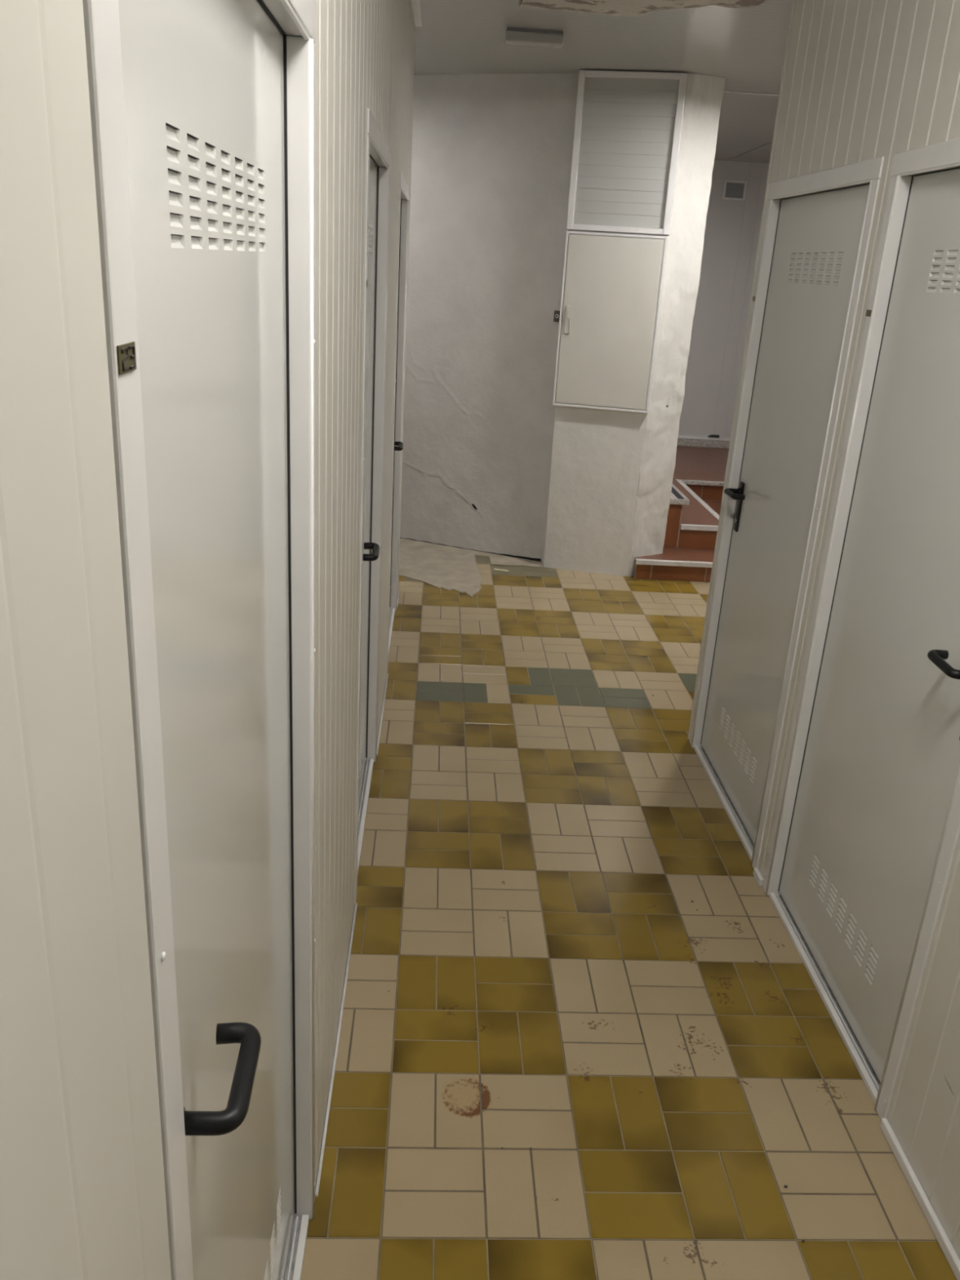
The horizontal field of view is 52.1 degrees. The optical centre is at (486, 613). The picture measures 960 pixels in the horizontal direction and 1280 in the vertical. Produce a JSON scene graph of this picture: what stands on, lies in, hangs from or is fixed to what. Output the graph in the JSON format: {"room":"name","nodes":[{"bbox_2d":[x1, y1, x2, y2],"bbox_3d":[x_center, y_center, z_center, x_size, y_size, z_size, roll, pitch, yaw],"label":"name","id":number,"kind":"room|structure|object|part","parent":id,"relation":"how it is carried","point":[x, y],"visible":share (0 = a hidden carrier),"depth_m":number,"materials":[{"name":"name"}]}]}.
{"room":"storage unit corridor","nodes":[
{"label":"storage unit corridor","id":0,"kind":"room"},
{"bbox_2d":[0,0,414,1279],"bbox_3d":[-0.292,-0.261,1.804,0.040,2.704,6.700,2,20,-3],"label":"wall","id":1,"kind":"structure","parent":0,"point":[82,1193],"depth_m":0.52,"materials":[{"name":"beige metal"}]},
{"bbox_2d":[82,0,315,1279],"bbox_3d":[-0.275,0.333,1.161,0.108,2.034,0.876,2,20,-3],"label":"door","id":2,"kind":"structure","parent":1,"relation":"in","point":[202,112],"depth_m":0.97,"materials":[{"name":"white metal"}]},
{"bbox_3d":[-0.240,0.417,0.881,0.065,0.025,0.124,2,20,-3],"label":"lever","id":3,"kind":"part","parent":2,"relation":"part of","materials":[{"name":"black plastic"}]},
{"bbox_2d":[315,591,399,1196],"bbox_3d":[-0.348,1.013,2.261,0.007,0.007,6.700,2,20,-3],"label":"baseboard","id":4,"kind":"structure","parent":1,"relation":"attached to","point":[321,1159],"depth_m":2.31,"materials":[{"name":"white metal"}]},
{"bbox_2d":[355,107,390,902],"bbox_3d":[-0.348,-0.280,2.862,0.108,2.034,0.884,2,20,-3],"label":"door","id":5,"kind":"structure","parent":1,"relation":"in","point":[378,153],"depth_m":3.05,"materials":[{"name":"white metal"}]},
{"bbox_3d":[-0.316,-0.162,2.590,0.065,0.025,0.124,2,20,-3],"label":"lever","id":6,"kind":"part","parent":5,"relation":"part of","materials":[{"name":"black plastic"}]},
{"bbox_2d":[386,172,408,673],"bbox_3d":[-0.415,-0.838,4.410,0.108,2.034,0.880,2,20,-3],"label":"door","id":7,"kind":"structure","parent":1,"relation":"in","point":[397,446],"depth_m":4.67,"materials":[{"name":"white metal"}]},
{"bbox_3d":[-0.384,-0.707,4.144,0.065,0.025,0.124,2,20,-3],"label":"lever","id":8,"kind":"part","parent":7,"relation":"part of","materials":[{"name":"black plastic"}]},
{"bbox_2d":[398,32,415,583],"bbox_3d":[-0.428,-1.395,4.955,0.044,2.705,0.002,2,20,-3],"label":"trim","id":9,"kind":"structure","parent":1,"relation":"attached to","point":[415,33],"depth_m":4.88,"materials":[{"name":"beige metal"}]},
{"bbox_2d":[409,0,422,32],"bbox_3d":[-0.173,-1.491,1.291,0.035,0.029,6.560,2,20,-3],"label":"trim","id":10,"kind":"structure","parent":1,"relation":"attached to","point":[415,4],"depth_m":4.12,"materials":[{"name":"white metal"}]},
{"bbox_2d":[400,73,578,561],"bbox_3d":[-0.748,-1.831,6.138,2.639,2.720,0.125,11,21,19],"label":"wall","id":11,"kind":"structure","parent":0,"point":[491,154],"depth_m":5.77,"materials":[{"name":"grey paint"}]},
{"bbox_2d":[553,310,559,322],"bbox_3d":[0.404,-1.703,5.620,0.040,0.062,0.018,11,21,19],"label":"lock plate","id":12,"kind":"object","parent":11,"relation":"attached to","point":[557,313],"visible":0.74,"depth_m":5.62,"materials":[{"name":"metal"}]},
{"bbox_2d":[413,0,792,163],"bbox_3d":[0.663,-2.121,3.169,5.000,0.112,10.550,2,20,-3],"label":"ceiling","id":13,"kind":"structure","parent":0,"point":[746,46],"depth_m":4.56,"materials":[{"name":"white paint"}]},
{"bbox_2d":[503,26,564,48],"bbox_3d":[0.209,-2.545,4.341,0.260,0.056,0.087,2,20,-3],"label":"ceiling lamp","id":14,"kind":"object","parent":13,"relation":"attached to","point":[513,36],"visible":1,"depth_m":4.30,"materials":[{"name":"grey plastic"}]},
{"bbox_2d":[519,0,764,16],"bbox_3d":[0.538,-2.151,3.348,0.800,0.089,0.917,2,20,-3],"label":"beam","id":15,"kind":"structure","parent":13,"relation":"attached to","point":[612,7],"depth_m":3.52,"materials":[{"name":"paint"}]},
{"bbox_2d":[723,90,778,96],"bbox_3d":[1.963,-2.871,5.483,2.000,0.006,0.022,2,20,-3],"label":"trim","id":16,"kind":"structure","parent":13,"relation":"attached to","point":[730,91],"depth_m":5.45,"materials":[{"name":"white metal"}]},
{"bbox_2d":[301,537,956,1279],"bbox_3d":[0.349,0.819,3.019,4.400,0.064,8.800,2,20,-3],"label":"floor","id":17,"kind":"structure","parent":0,"point":[549,967],"depth_m":2.48,"materials":[{"name":"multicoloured tile"}]},
{"bbox_2d":[493,568,508,572],"bbox_3d":[0.088,-0.261,5.900,0.090,0.006,0.017,10,21,17],"label":"chip","id":18,"kind":"object","parent":17,"relation":"on","point":[495,568],"visible":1,"depth_m":5.89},
{"bbox_2d":[388,694,804,1242],"bbox_3d":[0.228,0.751,3.097,0.890,0.004,2.550,4,20,1],"label":"crumbs","id":19,"kind":"object","parent":17,"relation":"on","point":[784,1186],"visible":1,"depth_m":2.00,"materials":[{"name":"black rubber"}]},
{"bbox_2d":[634,445,728,582],"bbox_3d":[1.774,-0.925,7.408,1.892,0.434,3.283,2,20,-3],"label":"staircase","id":20,"kind":"structure","parent":17,"relation":"on","point":[699,474],"depth_m":6.16,"materials":[{"name":"ceramic"}]},
{"bbox_2d":[542,70,725,576],"bbox_3d":[0.784,-1.541,5.587,0.753,2.715,0.238,3,20,-1],"label":"wall pillar","id":21,"kind":"structure","parent":0,"point":[611,472],"depth_m":5.71,"materials":[{"name":"white paint"}]},
{"bbox_2d":[552,231,667,413],"bbox_3d":[0.678,-1.616,5.472,0.548,0.940,0.052,7,20,10],"label":"upper cabinet","id":22,"kind":"object","parent":21,"relation":"attached to","point":[612,283],"visible":1,"depth_m":5.45,"materials":[{"name":"white metal"}]},
{"bbox_2d":[566,70,687,235],"bbox_3d":[0.732,-2.428,5.187,0.556,0.771,0.040,7,20,10],"label":"panel","id":23,"kind":"object","parent":21,"relation":"attached to","point":[627,131],"visible":1,"depth_m":5.18,"materials":[{"name":"white metal"}]},
{"bbox_2d":[678,160,768,448],"bbox_3d":[1.494,-2.586,8.607,2.650,2.720,0.080,2,20,-3],"label":"wall","id":24,"kind":"structure","parent":0,"point":[732,228],"depth_m":8.54,"materials":[{"name":"white paint"}]},
{"bbox_2d":[676,435,730,448],"bbox_3d":[1.385,-1.589,8.902,2.550,0.094,0.029,2,20,-3],"label":"baseboard","id":25,"kind":"structure","parent":24,"relation":"attached to","point":[682,440],"depth_m":8.93,"materials":[{"name":"stone"}]},
{"bbox_2d":[707,434,719,437],"bbox_3d":[2.062,-1.615,8.920,0.100,0.019,0.035,2,20,-3],"label":"wedge","id":26,"kind":"object","parent":25,"relation":"on","point":[711,435],"visible":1,"depth_m":8.91,"materials":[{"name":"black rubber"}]},
{"bbox_2d":[721,179,747,200],"bbox_3d":[2.081,-3.551,8.234,0.193,0.155,0.014,2,20,-3],"label":"air vent","id":27,"kind":"object","parent":24,"relation":"in","point":[735,190],"visible":1,"depth_m":8.23,"materials":[{"name":"white metal"}]},
{"bbox_2d":[724,182,744,198],"bbox_3d":[2.081,-3.552,8.235,0.153,0.115,0.010,2,20,-3],"label":"grille","id":28,"kind":"object","parent":27,"relation":"attached to","point":[732,189],"depth_m":8.23,"materials":[{"name":"grey metal"}]},
{"bbox_2d":[728,142,772,160],"bbox_3d":[2.064,-3.308,6.813,0.008,0.063,2.750,2,20,-3],"label":"trim","id":29,"kind":"structure","parent":24,"relation":"attached to","point":[771,142],"depth_m":7.52,"materials":[{"name":"grey"}]},
{"bbox_2d":[688,0,959,1259],"bbox_3d":[1.003,0.077,1.088,0.041,2.704,5.020,2,20,-3],"label":"wall","id":30,"kind":"structure","parent":0,"point":[864,80],"depth_m":2.34,"materials":[{"name":"white paint"}]},
{"bbox_2d":[688,0,795,737],"bbox_3d":[0.910,-0.769,3.439,0.062,2.705,0.026,2,20,-3],"label":"trim","id":31,"kind":"structure","parent":30,"relation":"attached to","point":[793,1],"depth_m":3.18,"materials":[{"name":"beige metal"}]},
{"bbox_2d":[688,155,884,869],"bbox_3d":[0.895,-0.295,3.121,0.108,2.034,0.882,2,20,-3],"label":"door","id":32,"kind":"structure","parent":30,"relation":"in","point":[816,230],"depth_m":3.10,"materials":[{"name":"white metal"}]},
{"bbox_3d":[0.862,-0.413,3.392,0.065,0.025,0.124,2,20,-3],"label":"lever","id":33,"kind":"part","parent":32,"relation":"part of","materials":[{"name":"black plastic"}]},
{"bbox_3d":[0.890,-0.377,3.459,0.008,0.176,0.036,2,20,-3],"label":"handle plate","id":34,"kind":"part","parent":32,"relation":"part of","materials":[{"name":"black plastic"}]},
{"bbox_2d":[753,867,959,1279],"bbox_3d":[0.916,1.493,1.111,0.012,0.025,4.110,2,20,-3],"label":"baseboard","id":35,"kind":"structure","parent":30,"relation":"attached to","point":[952,1257],"depth_m":1.98,"materials":[{"name":"white metal"}]},
{"bbox_2d":[762,137,959,1119],"bbox_3d":[0.933,0.025,2.232,0.108,2.034,0.878,2,20,-3],"label":"door","id":36,"kind":"structure","parent":30,"relation":"in","point":[866,830],"depth_m":2.30,"materials":[{"name":"white metal"}]},
{"bbox_3d":[0.925,0.102,1.948,0.065,0.025,0.124,2,20,-3],"label":"lever","id":37,"kind":"part","parent":36,"relation":"part of","materials":[{"name":"black plastic"}]}
]}

